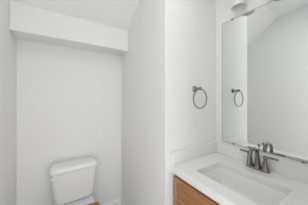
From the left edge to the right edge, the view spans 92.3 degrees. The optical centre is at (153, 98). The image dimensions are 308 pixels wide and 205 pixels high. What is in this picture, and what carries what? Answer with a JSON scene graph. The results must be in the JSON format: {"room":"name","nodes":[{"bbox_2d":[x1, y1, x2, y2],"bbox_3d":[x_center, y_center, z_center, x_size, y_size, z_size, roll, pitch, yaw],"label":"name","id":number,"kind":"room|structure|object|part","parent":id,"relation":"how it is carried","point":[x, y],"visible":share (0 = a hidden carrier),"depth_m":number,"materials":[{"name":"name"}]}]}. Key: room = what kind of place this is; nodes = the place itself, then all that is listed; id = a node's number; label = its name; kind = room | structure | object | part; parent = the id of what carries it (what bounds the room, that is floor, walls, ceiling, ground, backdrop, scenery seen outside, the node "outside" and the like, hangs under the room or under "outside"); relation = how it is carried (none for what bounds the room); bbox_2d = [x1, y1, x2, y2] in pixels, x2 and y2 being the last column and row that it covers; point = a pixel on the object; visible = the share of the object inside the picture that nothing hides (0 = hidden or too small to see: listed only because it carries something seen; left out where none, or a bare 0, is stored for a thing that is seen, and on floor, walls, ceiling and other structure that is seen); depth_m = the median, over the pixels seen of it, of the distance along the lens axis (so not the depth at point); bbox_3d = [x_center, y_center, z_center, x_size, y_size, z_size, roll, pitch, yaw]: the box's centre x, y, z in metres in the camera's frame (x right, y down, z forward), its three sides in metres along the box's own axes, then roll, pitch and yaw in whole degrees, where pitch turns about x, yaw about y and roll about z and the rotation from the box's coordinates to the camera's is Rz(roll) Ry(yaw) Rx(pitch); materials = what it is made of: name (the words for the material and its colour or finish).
{"room":"bathroom","nodes":[
{"label":"bathroom","id":0,"kind":"room"},
{"bbox_2d":[0,0,16,204],"bbox_3d":[-0.886,0.051,0.619,0.100,2.800,2.116,0,0,-32],"label":"wall","id":1,"kind":"structure","parent":0,"point":[8,41],"depth_m":1.21,"materials":[{"name":"paint"}]},
{"bbox_2d":[9,0,127,55],"bbox_3d":[-0.836,-0.712,1.637,1.067,0.246,0.244,0,0,-32],"label":"wall","id":2,"kind":"structure","parent":0,"point":[26,22],"depth_m":1.48,"materials":[{"name":"paint"}]},
{"bbox_2d":[17,39,120,204],"bbox_3d":[-0.885,0.051,1.809,1.167,2.800,0.100,0,0,-32],"label":"wall","id":3,"kind":"structure","parent":0,"point":[69,99],"depth_m":1.67,"materials":[{"name":"paint"}]},
{"bbox_2d":[102,198,120,204],"bbox_3d":[-0.897,1.400,1.735,1.067,0.102,0.014,0,0,-32],"label":"baseboard","id":4,"kind":"structure","parent":3,"relation":"attached to","point":[117,201],"depth_m":1.97,"materials":[{"name":"paint"}]},
{"bbox_2d":[9,0,138,30],"bbox_3d":[-0.123,-1.024,1.097,1.901,0.851,2.116,0,0,-32],"label":"ceiling","id":5,"kind":"structure","parent":0,"point":[118,14],"depth_m":1.52,"materials":[{"name":"paint"}]},
{"bbox_2d":[121,0,215,204],"bbox_3d":[0.090,0.051,1.762,0.633,2.800,1.016,0,0,-32],"label":"wall","id":6,"kind":"structure","parent":0,"point":[171,51],"depth_m":1.35,"materials":[{"name":"paint"}]},
{"bbox_2d":[192,86,206,108],"bbox_3d":[0.384,-0.015,1.300,0.176,0.202,0.080,0,0,-32],"label":"towel ring","id":7,"kind":"object","parent":6,"relation":"attached to","point":[194,88],"visible":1,"depth_m":1.29,"materials":[{"name":"silver metal"}]},
{"bbox_3d":[0.384,-0.090,1.300,0.052,0.052,0.080,0,0,-32],"label":"wall post","id":8,"kind":"part","parent":7,"relation":"part of","materials":[{"name":"silver metal"}]},
{"bbox_2d":[216,0,307,165],"bbox_3d":[0.909,0.051,1.146,0.100,2.800,1.100,0,0,-32],"label":"wall","id":9,"kind":"structure","parent":0,"point":[224,13],"depth_m":1.45,"materials":[{"name":"paint"}]},
{"bbox_2d":[231,0,245,10],"bbox_3d":[0.776,-0.893,1.135,0.136,0.261,0.380,0,0,-32],"label":"vanity light","id":10,"kind":"object","parent":9,"relation":"attached to","point":[236,5],"visible":1,"depth_m":1.24,"materials":[{"name":"white glass"}]},
{"bbox_2d":[217,142,307,182],"bbox_3d":[0.841,0.479,1.141,0.020,0.103,0.794,0,0,-32],"label":"backsplash","id":11,"kind":"structure","parent":9,"relation":"attached to","point":[293,170],"depth_m":1.07,"materials":[{"name":"white stone"}]},
{"bbox_2d":[222,0,307,163],"bbox_3d":[0.856,-0.159,1.127,0.009,1.147,0.732,0,0,-32],"label":"mirror","id":12,"kind":"object","parent":9,"relation":"attached to","point":[265,48],"visible":1,"depth_m":1.11,"materials":[{"name":"silver mirror"}]},
{"bbox_3d":[-0.123,1.491,1.097,1.901,0.080,2.116,0,0,-32],"label":"floor","id":13,"kind":"structure","parent":0,"visible":0},
{"bbox_2d":[49,156,99,204],"bbox_3d":[-0.709,1.071,1.368,0.456,0.760,0.806,0,0,-32],"label":"toilet","id":14,"kind":"object","parent":13,"relation":"on","point":[72,181],"visible":1,"depth_m":1.54,"materials":[{"name":"ceramic"}]},
{"bbox_3d":[-0.948,0.770,1.436,0.095,0.035,0.038,0,0,-32],"label":"flush lever","id":15,"kind":"part","parent":14,"relation":"part of","materials":[{"name":"silver metal"}]},
{"bbox_3d":[-0.866,0.719,1.617,0.456,0.056,0.216,0,0,-32],"label":"tank lid","id":16,"kind":"part","parent":14,"relation":"part of","materials":[{"name":"ceramic"}]},
{"bbox_3d":[-0.704,1.265,1.360,0.360,0.372,0.753,0,0,-32],"label":"bowl","id":17,"kind":"part","parent":14,"relation":"part of","materials":[{"name":"ceramic"}]},
{"bbox_2d":[174,175,219,204],"bbox_3d":[0.601,1.016,1.004,0.569,0.870,0.788,0,0,-32],"label":"vanity cabinet","id":18,"kind":"object","parent":13,"relation":"on","point":[185,193],"visible":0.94,"depth_m":1.06,"materials":[{"name":"brown wood"}]},
{"bbox_3d":[0.370,0.778,0.856,0.019,0.036,0.702,0,0,-32],"label":"rail","id":19,"kind":"part","parent":18,"relation":"part of","materials":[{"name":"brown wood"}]},
{"bbox_3d":[0.373,0.704,0.858,0.008,0.112,0.702,0,0,-32],"label":"drawer","id":20,"kind":"part","parent":18,"relation":"part of","materials":[{"name":"brown wood"}]},
{"bbox_2d":[170,141,307,204],"bbox_3d":[0.594,0.504,0.998,0.590,0.153,0.814,0,0,-32],"label":"countertop","id":21,"kind":"structure","parent":18,"relation":"on","point":[190,164],"depth_m":1.05,"materials":[{"name":"white stone"}]},
{"bbox_2d":[203,167,286,204],"bbox_3d":[0.564,0.657,0.986,0.364,0.152,0.514,0,0,-32],"label":"sink","id":22,"kind":"object","parent":21,"relation":"in","point":[261,194],"visible":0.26,"depth_m":1.08,"materials":[{"name":"ceramic"}]},
{"bbox_2d":[240,144,278,173],"bbox_3d":[0.771,0.438,1.126,0.206,0.185,0.205,0,0,8],"label":"faucet","id":23,"kind":"object","parent":21,"relation":"on","point":[257,165],"visible":1,"depth_m":1.08,"materials":[{"name":"silver metal"}]},
{"bbox_3d":[0.734,0.437,1.091,0.171,0.163,0.048,0,0,-32],"label":"spout","id":24,"kind":"part","parent":23,"relation":"part of","materials":[{"name":"silver metal"}]},
{"bbox_3d":[0.786,0.523,1.124,0.054,0.015,0.162,0,0,-32],"label":"plate","id":25,"kind":"part","parent":23,"relation":"part of","materials":[{"name":"silver metal"}]},
{"bbox_3d":[0.813,0.478,1.081,0.050,0.084,0.050,0,0,-32],"label":"handle","id":26,"kind":"part","parent":23,"relation":"part of","materials":[{"name":"silver metal"}]},
{"bbox_3d":[0.830,0.425,1.054,0.028,0.022,0.091,0,0,-32],"label":"lever","id":27,"kind":"part","parent":23,"relation":"part of","materials":[{"name":"silver metal"}]}
]}

